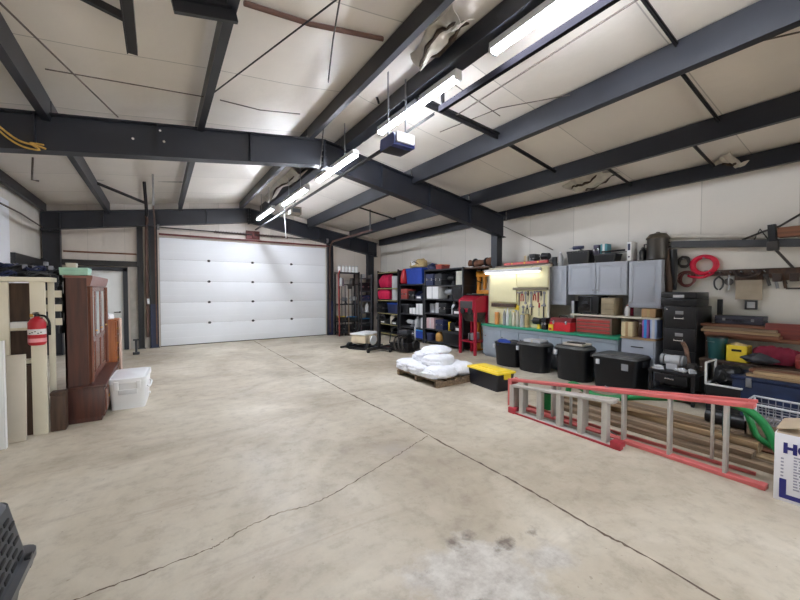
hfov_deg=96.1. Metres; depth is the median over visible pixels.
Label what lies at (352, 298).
drill
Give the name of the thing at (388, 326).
shelf unit
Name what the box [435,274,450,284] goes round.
tool case
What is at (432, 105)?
brace
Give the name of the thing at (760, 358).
heap
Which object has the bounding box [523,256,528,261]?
box
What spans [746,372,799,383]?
lumber offcut
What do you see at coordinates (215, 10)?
brace
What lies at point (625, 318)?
shelf
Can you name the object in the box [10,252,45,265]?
trim
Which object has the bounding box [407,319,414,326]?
drill
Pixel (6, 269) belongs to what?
heap
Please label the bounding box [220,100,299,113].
wire
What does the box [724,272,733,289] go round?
drill
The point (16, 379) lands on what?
board
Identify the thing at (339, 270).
bar
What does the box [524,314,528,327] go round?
jar
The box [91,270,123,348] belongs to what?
door
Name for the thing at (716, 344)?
plastic bucket
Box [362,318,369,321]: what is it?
storage tote
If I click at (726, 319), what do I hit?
tool case
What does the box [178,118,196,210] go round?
purlin
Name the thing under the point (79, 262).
trim
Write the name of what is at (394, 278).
paint can
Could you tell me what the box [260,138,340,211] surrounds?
purlin
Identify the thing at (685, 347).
stand
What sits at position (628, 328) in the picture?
box
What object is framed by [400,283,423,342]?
shelf unit
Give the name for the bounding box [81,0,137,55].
brace
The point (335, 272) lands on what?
shelf
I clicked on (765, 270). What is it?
strip
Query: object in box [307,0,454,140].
purlin
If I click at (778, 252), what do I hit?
rod
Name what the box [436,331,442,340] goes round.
jar
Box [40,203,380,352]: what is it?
wall
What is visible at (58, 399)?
box
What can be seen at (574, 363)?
storage bin
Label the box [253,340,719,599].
floor crack
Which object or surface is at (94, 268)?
trim
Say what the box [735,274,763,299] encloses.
panel
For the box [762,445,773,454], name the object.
plank
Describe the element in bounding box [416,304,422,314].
box
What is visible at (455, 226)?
strut
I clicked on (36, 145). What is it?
coiled rope
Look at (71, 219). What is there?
rafter
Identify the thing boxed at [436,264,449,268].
storage tote
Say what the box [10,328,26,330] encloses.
shelf
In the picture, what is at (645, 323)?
box
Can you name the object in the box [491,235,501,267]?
steel column
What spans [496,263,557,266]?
shelf
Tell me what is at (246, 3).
gas pipe
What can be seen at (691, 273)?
coil
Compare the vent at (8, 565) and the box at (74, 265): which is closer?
the vent at (8, 565)
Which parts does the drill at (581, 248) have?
motor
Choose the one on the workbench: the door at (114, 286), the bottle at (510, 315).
the bottle at (510, 315)
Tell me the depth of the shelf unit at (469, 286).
9.95 m
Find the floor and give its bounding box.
[0,333,799,599]
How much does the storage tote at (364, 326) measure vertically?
0.220 m
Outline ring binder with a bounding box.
[627,242,636,260]
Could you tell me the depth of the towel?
7.50 m
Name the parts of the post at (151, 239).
guard plate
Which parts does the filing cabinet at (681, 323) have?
drawer, drawer, drawer, drawer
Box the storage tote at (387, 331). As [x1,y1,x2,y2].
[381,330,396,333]
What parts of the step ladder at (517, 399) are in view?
rail, rail, rail, rail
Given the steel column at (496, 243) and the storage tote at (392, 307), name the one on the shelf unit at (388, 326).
the storage tote at (392, 307)
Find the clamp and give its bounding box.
[766,224,779,250]
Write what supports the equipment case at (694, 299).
on the filing cabinet at (681, 323)
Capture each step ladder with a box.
[508,377,767,490]
[508,383,624,450]
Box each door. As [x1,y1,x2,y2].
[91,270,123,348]
[159,237,325,346]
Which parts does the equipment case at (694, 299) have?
name plate, lid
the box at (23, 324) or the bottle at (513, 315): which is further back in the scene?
the bottle at (513, 315)
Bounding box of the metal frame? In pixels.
[704,359,744,414]
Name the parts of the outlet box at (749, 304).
plate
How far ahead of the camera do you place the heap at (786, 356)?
4.44 m
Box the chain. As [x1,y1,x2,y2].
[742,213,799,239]
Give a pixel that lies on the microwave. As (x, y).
(586, 304)
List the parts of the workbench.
door, door, door, door, door, door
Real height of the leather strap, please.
0.128 m
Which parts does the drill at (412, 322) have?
motor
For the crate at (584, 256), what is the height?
0.249 m
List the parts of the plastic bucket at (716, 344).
lid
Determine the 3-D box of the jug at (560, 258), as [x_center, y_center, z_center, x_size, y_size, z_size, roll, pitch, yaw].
[3.301,-0.841,7.389,0.100,0.285,0.098,-1,2,-34]
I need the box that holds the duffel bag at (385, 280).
[379,274,392,286]
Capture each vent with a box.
[0,544,6,555]
[0,558,5,569]
[0,572,4,583]
[2,531,7,541]
[3,518,8,527]
[4,574,10,586]
[5,559,11,571]
[6,546,12,557]
[7,533,13,543]
[8,521,14,530]
[11,561,16,572]
[12,548,17,558]
[13,535,18,545]
[17,550,22,560]
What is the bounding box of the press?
[473,271,488,350]
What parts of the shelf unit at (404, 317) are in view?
post, panel, shelf, shelf, shelf, shelf, panel, post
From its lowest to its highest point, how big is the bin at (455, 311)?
0.293 m
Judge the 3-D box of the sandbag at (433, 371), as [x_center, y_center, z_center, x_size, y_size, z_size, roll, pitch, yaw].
[0.676,1.208,6.086,0.532,0.241,0.667,1,2,39]
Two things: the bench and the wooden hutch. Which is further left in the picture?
the wooden hutch
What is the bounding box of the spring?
[156,224,328,242]
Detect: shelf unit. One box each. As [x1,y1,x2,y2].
[360,274,371,330]
[377,269,402,335]
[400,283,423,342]
[424,267,476,350]
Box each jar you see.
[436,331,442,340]
[495,312,498,324]
[520,315,524,326]
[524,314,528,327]
[552,257,556,265]
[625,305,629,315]
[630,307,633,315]
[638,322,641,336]
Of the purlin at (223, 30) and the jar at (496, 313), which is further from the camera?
the jar at (496, 313)
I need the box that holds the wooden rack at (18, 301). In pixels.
[0,277,62,435]
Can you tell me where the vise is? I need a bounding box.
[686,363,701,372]
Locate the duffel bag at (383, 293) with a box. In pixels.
[378,287,391,298]
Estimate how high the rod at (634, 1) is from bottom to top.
0.029 m
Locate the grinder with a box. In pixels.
[660,353,686,369]
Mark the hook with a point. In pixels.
(32, 162)
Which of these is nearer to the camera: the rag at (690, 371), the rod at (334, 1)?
the rod at (334, 1)
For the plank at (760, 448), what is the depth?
3.66 m
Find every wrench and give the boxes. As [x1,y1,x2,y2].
[530,291,532,305]
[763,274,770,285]
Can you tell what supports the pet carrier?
on the floor
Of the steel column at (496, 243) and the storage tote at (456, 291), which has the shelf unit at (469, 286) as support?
the storage tote at (456, 291)
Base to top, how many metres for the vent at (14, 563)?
0.020 m
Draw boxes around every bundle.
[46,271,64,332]
[108,313,113,318]
[468,257,490,266]
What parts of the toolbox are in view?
lid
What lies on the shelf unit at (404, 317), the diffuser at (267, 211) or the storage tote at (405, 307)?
the storage tote at (405, 307)
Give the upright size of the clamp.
0.356 m
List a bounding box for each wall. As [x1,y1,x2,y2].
[0,184,40,258]
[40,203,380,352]
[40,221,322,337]
[381,162,799,347]
[672,236,799,382]
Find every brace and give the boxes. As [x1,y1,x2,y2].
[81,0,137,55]
[97,182,146,203]
[142,181,148,216]
[171,0,237,24]
[360,207,395,219]
[415,94,498,138]
[509,144,555,172]
[608,169,631,185]
[640,0,677,46]
[680,74,719,122]
[693,146,714,167]
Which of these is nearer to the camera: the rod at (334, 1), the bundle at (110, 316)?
the rod at (334, 1)
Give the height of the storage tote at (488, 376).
0.325 m
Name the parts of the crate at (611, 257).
lid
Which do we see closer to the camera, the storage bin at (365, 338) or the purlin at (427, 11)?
the purlin at (427, 11)
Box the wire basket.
[744,395,799,426]
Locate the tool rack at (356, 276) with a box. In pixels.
[334,272,359,334]
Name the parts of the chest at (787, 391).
lid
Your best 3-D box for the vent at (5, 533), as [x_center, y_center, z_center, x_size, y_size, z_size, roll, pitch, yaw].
[-1.758,1.048,1.591,0.024,0.020,0.060,-1,2,-34]
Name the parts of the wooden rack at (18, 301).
post, panel, panel, post, post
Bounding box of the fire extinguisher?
[27,312,50,345]
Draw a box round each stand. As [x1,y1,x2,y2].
[133,339,139,354]
[366,314,391,352]
[681,342,690,368]
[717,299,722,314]
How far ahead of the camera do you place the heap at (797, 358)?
4.31 m
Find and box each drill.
[349,296,356,303]
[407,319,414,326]
[444,289,452,298]
[447,275,455,284]
[531,317,540,328]
[539,253,550,262]
[569,246,583,250]
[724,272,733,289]
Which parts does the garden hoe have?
handle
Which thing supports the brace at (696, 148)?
attached to the ceiling beam
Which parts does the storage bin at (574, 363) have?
lid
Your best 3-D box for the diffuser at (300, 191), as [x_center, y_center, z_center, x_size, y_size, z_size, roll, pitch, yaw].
[-2.323,-2.256,7.921,0.084,0.034,1.590,-1,2,-34]
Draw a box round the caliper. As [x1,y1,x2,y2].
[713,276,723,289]
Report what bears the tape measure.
on the workbench
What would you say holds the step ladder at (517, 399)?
on the floor
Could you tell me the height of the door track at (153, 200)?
3.843 m
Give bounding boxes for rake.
[344,280,349,335]
[354,280,359,331]
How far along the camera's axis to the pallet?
6.04 m
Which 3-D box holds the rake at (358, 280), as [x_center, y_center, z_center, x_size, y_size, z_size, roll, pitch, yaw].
[-1.565,0.271,12.672,0.300,1.924,0.080,-1,2,-34]
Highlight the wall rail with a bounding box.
[670,238,799,247]
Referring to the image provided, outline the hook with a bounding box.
[31,157,38,181]
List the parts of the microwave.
door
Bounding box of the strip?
[704,267,799,275]
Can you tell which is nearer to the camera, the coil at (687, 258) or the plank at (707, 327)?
the plank at (707, 327)
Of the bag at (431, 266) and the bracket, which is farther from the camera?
the bag at (431, 266)
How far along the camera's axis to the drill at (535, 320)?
7.45 m
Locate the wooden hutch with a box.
[63,275,118,424]
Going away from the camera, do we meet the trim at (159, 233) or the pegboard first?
the pegboard
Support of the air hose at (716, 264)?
attached to the wall at (747, 202)
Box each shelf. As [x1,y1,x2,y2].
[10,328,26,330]
[335,272,358,273]
[461,339,482,342]
[465,266,491,281]
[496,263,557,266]
[570,313,663,337]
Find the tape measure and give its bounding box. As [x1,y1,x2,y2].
[548,324,552,330]
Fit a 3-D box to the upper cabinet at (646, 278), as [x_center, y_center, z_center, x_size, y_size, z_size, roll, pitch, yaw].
[4.225,-0.266,6.120,0.330,0.796,0.494,-1,2,-34]
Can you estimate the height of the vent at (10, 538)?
0.020 m
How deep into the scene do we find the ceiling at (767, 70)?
4.59 m
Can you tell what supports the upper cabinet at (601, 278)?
attached to the wall at (747, 202)
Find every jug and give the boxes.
[365,302,368,311]
[415,317,420,327]
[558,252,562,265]
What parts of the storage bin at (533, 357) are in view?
lid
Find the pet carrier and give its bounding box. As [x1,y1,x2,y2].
[0,502,35,599]
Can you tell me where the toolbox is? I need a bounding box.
[550,315,575,331]
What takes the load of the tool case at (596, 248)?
on the crate at (611, 257)
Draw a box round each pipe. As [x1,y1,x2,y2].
[243,0,383,41]
[601,249,626,253]
[704,408,779,429]
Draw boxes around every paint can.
[392,276,396,287]
[392,289,396,299]
[430,304,434,312]
[435,303,438,312]
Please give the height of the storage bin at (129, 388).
0.422 m
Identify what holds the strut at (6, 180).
attached to the rafter at (66, 134)
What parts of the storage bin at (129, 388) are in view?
lid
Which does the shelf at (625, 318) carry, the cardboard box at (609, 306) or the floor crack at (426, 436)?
the cardboard box at (609, 306)
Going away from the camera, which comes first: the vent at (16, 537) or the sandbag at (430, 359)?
the vent at (16, 537)
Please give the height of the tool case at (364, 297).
0.200 m
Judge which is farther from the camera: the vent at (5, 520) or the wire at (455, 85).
the wire at (455, 85)
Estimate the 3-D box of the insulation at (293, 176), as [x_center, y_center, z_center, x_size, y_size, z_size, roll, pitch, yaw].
[-2.848,-2.811,9.018,0.547,0.198,3.402,-1,2,-34]
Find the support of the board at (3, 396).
on the floor
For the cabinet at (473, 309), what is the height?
1.440 m
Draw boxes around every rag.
[652,364,663,368]
[674,368,687,372]
[688,369,696,373]
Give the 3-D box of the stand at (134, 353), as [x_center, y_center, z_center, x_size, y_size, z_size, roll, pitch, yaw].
[-6.470,1.146,8.820,0.136,0.380,0.140,-1,2,-34]
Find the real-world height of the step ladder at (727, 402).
0.665 m
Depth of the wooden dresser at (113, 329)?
5.98 m
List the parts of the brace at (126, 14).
track rail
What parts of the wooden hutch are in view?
cornice, door, glass pane, glass pane, door, glass pane, door, drawer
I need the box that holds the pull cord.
[320,0,340,167]
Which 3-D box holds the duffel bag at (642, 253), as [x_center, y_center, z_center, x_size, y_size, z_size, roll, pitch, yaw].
[4.172,-0.790,6.159,0.218,0.219,0.094,-1,2,-34]
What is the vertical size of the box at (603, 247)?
0.189 m
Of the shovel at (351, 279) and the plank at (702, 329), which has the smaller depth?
the plank at (702, 329)
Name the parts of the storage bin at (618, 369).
lid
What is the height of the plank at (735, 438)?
0.050 m
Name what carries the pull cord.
hanging from the ceiling at (174, 50)
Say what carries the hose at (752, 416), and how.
on the plank at (735, 438)
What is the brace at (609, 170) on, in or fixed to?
attached to the ceiling beam
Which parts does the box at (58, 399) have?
lid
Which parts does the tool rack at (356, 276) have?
post, post, panel, post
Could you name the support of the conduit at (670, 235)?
attached to the wall at (747, 202)
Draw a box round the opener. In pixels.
[255,71,414,229]
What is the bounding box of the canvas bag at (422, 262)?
[409,258,426,267]
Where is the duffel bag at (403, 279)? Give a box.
[400,269,406,283]
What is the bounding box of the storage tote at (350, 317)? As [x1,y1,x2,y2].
[346,316,356,320]
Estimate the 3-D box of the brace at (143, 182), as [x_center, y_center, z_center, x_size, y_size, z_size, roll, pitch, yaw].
[-5.562,-2.212,7.863,0.060,0.777,0.214,-1,2,-19]
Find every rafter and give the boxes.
[0,108,505,237]
[39,208,377,256]
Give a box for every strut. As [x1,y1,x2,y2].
[0,169,46,211]
[379,211,506,245]
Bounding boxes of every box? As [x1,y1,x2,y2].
[10,321,27,327]
[50,389,68,431]
[59,267,91,275]
[65,263,77,267]
[288,199,301,215]
[409,308,415,313]
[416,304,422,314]
[427,287,447,298]
[427,317,443,328]
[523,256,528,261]
[524,338,547,343]
[571,301,577,312]
[600,244,610,253]
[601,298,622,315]
[621,321,638,336]
[642,308,661,317]
[642,319,649,337]
[650,319,661,338]
[745,300,757,309]
[773,418,799,505]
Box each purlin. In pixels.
[0,12,50,121]
[50,100,109,213]
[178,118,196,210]
[197,0,239,131]
[239,129,306,209]
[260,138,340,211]
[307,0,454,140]
[307,169,411,227]
[341,0,544,149]
[349,194,468,238]
[412,0,799,184]
[469,91,799,205]
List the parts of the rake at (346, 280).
handle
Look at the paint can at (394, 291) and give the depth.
12.11 m
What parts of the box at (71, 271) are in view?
lid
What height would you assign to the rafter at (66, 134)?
1.265 m
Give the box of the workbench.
[481,323,621,376]
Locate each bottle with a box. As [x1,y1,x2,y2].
[509,310,511,325]
[512,311,514,325]
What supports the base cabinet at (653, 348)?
on the floor
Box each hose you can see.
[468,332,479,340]
[565,381,774,451]
[687,255,719,278]
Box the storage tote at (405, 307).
[401,304,415,312]
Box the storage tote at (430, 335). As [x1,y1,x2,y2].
[427,332,436,339]
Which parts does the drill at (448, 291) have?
motor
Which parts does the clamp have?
post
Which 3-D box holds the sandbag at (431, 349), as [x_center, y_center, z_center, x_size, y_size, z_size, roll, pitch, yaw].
[0.653,0.932,6.644,0.542,0.190,0.657,1,2,28]
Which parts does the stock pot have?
lid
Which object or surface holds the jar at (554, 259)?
on the shelf at (551, 264)
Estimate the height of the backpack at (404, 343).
0.614 m
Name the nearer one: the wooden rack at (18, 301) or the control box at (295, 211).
the wooden rack at (18, 301)
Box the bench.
[699,334,799,391]
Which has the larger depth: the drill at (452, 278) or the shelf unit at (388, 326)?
the shelf unit at (388, 326)
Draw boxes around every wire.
[45,68,203,96]
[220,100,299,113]
[440,95,569,131]
[455,85,499,115]
[765,31,799,40]
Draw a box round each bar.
[338,270,339,335]
[358,282,359,331]
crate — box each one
[566,250,594,263]
[593,253,622,262]
[725,342,751,363]
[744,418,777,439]
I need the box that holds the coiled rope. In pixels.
[0,126,45,150]
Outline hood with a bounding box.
[459,295,488,312]
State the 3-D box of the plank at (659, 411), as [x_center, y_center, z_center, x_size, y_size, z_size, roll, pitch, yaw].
[3.075,1.330,4.255,0.150,0.050,1.900,-1,2,-33]
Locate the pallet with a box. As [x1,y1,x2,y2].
[397,369,469,387]
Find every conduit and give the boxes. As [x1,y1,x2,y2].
[0,202,41,226]
[145,216,149,336]
[668,234,765,237]
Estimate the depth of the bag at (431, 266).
10.37 m
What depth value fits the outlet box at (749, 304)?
5.16 m
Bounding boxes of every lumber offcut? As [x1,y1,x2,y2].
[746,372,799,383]
[749,367,799,374]
[753,370,799,379]
[760,367,799,373]
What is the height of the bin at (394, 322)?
0.229 m
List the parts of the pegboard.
door panel, magnet rail, tool rail, door panel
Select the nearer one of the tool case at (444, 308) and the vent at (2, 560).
the vent at (2, 560)
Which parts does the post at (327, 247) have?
guard plate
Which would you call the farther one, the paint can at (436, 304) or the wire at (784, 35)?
the paint can at (436, 304)
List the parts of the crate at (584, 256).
lid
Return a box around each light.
[256,194,274,220]
[282,167,309,205]
[316,123,358,182]
[377,68,461,135]
[484,267,541,273]
[489,0,573,57]
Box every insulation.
[262,167,306,202]
[410,3,473,70]
[562,171,619,191]
[714,152,748,167]
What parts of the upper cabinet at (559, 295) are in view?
door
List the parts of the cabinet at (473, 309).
leg, leg, leg, leg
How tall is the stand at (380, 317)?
0.960 m
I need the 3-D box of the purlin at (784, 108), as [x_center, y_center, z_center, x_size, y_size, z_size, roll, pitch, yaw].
[3.251,-2.155,5.474,0.070,0.268,6.065,-1,2,-34]
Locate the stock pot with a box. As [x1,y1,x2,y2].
[644,232,670,259]
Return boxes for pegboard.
[488,264,549,327]
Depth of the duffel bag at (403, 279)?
11.62 m
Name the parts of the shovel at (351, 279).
blade, handle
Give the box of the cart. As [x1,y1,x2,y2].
[648,365,705,407]
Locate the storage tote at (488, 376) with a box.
[467,363,515,391]
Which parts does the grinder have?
motor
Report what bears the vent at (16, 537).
attached to the pet carrier
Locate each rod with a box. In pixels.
[0,2,117,116]
[215,0,336,91]
[455,0,637,115]
[503,226,552,249]
[775,250,794,267]
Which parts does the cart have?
leg, drawer, leg, leg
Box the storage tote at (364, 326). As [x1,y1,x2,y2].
[362,324,369,330]
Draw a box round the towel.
[497,339,518,344]
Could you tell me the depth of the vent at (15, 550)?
1.64 m
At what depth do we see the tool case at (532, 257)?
7.84 m
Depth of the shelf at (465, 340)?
8.78 m
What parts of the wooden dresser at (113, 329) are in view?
drawer, drawer, drawer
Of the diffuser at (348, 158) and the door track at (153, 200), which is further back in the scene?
the door track at (153, 200)
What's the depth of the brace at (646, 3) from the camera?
3.23 m
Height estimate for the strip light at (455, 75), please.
0.186 m
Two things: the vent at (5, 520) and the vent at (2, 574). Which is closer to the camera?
the vent at (2, 574)
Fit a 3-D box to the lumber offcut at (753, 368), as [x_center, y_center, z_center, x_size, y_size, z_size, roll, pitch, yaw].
[4.491,0.860,4.144,0.150,0.034,0.660,-1,2,-31]
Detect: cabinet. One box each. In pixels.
[459,295,488,355]
[550,265,574,304]
[568,261,629,294]
[620,336,662,387]
[629,259,664,308]
[663,306,711,390]
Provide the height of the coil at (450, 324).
0.245 m
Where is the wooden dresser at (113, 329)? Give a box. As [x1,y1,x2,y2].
[106,318,119,369]
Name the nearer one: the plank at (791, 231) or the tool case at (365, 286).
the plank at (791, 231)
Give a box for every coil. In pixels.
[448,322,455,330]
[678,256,690,267]
[678,271,695,286]
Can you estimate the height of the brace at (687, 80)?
0.274 m
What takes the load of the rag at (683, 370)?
on the cart
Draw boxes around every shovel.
[339,278,343,335]
[349,278,353,332]
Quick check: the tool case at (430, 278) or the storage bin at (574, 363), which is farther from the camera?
the tool case at (430, 278)
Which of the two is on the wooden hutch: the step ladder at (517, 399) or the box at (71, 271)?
the box at (71, 271)
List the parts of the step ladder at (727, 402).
rail, rail, rail, rail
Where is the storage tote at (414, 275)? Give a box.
[405,267,427,283]
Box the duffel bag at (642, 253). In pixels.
[639,247,645,260]
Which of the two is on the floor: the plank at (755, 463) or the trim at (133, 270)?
the plank at (755, 463)
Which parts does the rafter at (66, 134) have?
splice plate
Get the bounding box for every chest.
[576,316,620,334]
[730,369,799,418]
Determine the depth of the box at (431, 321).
10.38 m
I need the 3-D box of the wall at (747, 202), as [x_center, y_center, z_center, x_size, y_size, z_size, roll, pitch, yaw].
[4.428,-0.359,6.197,0.038,3.530,18.601,-1,2,-34]
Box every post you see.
[136,223,145,348]
[148,224,159,347]
[326,244,333,334]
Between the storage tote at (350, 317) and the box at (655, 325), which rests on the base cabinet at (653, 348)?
the box at (655, 325)
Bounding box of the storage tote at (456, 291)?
[451,287,461,299]
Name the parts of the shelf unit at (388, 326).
post, panel, panel, post, panel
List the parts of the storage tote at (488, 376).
lid panel, lid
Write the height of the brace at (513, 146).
0.285 m
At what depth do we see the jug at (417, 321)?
11.15 m
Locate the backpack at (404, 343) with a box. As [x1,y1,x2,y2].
[389,326,419,351]
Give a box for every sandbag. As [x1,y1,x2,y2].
[396,358,415,371]
[407,361,427,375]
[412,350,425,360]
[420,365,457,378]
[421,345,451,354]
[421,354,454,365]
[451,361,471,375]
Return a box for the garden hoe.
[346,284,351,328]
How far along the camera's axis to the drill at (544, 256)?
7.61 m
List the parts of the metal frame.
ring rail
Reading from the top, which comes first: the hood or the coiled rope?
the coiled rope
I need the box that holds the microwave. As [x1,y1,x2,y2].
[578,296,607,314]
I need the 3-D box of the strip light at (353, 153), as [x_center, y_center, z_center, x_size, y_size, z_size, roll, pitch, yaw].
[-1.101,-2.510,6.084,0.100,0.648,1.550,-1,2,-34]
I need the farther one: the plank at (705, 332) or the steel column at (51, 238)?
the steel column at (51, 238)
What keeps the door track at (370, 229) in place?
attached to the ceiling at (767, 70)
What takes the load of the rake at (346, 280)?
in the tool rack at (356, 276)
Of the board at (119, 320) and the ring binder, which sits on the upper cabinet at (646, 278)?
the ring binder
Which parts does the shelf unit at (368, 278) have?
post, panel, post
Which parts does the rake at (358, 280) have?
handle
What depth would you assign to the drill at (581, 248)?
7.08 m
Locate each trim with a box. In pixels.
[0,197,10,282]
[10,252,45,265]
[41,258,138,266]
[63,250,136,254]
[78,266,128,349]
[129,267,137,348]
[159,233,328,246]
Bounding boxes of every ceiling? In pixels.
[0,0,422,203]
[249,0,799,239]
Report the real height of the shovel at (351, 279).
2.001 m
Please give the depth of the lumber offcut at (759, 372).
4.11 m
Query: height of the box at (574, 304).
0.243 m
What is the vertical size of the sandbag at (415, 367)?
0.223 m
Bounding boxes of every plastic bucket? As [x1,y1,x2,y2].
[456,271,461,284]
[544,393,550,409]
[706,335,727,359]
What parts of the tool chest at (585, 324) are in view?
drawer, drawer, drawer, drawer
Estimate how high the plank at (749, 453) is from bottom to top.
0.050 m
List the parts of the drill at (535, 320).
motor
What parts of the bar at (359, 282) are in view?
handle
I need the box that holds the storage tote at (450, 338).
[441,331,458,344]
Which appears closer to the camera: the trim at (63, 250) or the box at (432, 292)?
the trim at (63, 250)
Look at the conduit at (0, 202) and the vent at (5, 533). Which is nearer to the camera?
the vent at (5, 533)
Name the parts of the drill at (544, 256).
motor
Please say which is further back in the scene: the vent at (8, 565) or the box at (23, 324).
the box at (23, 324)
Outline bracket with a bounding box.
[404,112,434,132]
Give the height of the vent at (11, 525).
0.020 m
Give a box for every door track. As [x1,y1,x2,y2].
[152,174,157,343]
[329,209,371,331]
[438,0,619,112]
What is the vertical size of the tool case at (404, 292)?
0.316 m
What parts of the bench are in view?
leg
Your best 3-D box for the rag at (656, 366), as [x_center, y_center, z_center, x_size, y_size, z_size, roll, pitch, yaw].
[3.722,0.958,5.184,0.123,0.063,0.120,0,2,11]
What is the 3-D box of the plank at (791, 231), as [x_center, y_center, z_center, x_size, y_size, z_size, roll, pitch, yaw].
[5.234,-0.892,4.564,0.148,0.133,0.604,-1,2,-34]
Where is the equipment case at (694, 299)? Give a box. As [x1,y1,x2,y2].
[661,292,708,306]
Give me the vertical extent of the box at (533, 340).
0.052 m
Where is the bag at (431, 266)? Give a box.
[427,263,437,269]
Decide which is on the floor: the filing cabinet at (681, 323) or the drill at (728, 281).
the filing cabinet at (681, 323)
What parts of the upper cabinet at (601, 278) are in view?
door, door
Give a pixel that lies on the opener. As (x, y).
(397, 143)
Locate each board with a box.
[0,340,7,449]
[5,354,26,443]
[118,319,122,368]
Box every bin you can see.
[108,367,152,410]
[346,330,382,349]
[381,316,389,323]
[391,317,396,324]
[415,291,422,298]
[416,329,422,338]
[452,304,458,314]
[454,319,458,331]
[493,340,519,367]
[516,340,552,373]
[554,343,595,382]
[592,350,650,389]
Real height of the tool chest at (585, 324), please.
0.290 m
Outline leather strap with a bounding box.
[734,269,762,277]
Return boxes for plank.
[564,396,760,448]
[564,397,762,452]
[564,398,756,458]
[564,405,773,474]
[579,392,754,438]
[595,392,704,418]
[701,322,764,328]
[701,328,779,336]
[703,326,777,332]
[704,331,782,339]
[755,451,773,462]
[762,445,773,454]
[765,323,799,340]
[777,225,799,237]
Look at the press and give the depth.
9.33 m
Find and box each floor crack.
[74,436,426,599]
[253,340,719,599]
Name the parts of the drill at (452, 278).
motor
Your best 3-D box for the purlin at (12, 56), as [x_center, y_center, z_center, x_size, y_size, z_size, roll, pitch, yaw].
[-2.441,-2.150,1.671,0.080,0.258,6.065,-1,2,-34]
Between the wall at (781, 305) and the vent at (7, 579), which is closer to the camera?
the vent at (7, 579)
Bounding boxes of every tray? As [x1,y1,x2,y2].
[467,293,483,295]
[562,341,591,346]
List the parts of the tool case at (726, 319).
lid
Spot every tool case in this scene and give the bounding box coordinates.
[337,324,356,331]
[362,283,369,290]
[362,295,369,300]
[378,303,387,312]
[401,289,415,298]
[409,291,417,298]
[426,274,434,284]
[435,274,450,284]
[436,319,452,329]
[439,303,455,313]
[529,254,539,260]
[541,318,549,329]
[593,245,599,254]
[715,315,767,325]
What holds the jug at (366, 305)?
on the shelf unit at (368, 278)
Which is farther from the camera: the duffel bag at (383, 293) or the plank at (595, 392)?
the duffel bag at (383, 293)
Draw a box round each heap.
[0,262,58,276]
[740,353,780,363]
[752,345,799,365]
[795,354,799,368]
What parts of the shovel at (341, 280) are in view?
blade, handle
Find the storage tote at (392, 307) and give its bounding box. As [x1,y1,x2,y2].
[387,303,396,313]
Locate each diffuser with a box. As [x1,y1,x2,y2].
[257,209,272,219]
[282,189,307,204]
[317,155,354,181]
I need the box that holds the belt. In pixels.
[769,268,799,281]
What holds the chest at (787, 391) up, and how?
on the floor
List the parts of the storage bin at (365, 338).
fuel tank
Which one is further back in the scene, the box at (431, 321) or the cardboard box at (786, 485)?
the box at (431, 321)
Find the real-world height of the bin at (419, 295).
0.253 m
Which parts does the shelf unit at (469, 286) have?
post, panel, shelf, shelf, shelf, shelf, shelf, panel, shelf, post, panel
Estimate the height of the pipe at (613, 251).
0.058 m
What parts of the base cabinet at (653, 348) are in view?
drawer, drawer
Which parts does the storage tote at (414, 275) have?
lid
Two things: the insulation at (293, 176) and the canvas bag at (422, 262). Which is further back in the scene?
the canvas bag at (422, 262)
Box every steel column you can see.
[41,212,64,355]
[366,241,374,330]
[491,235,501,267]

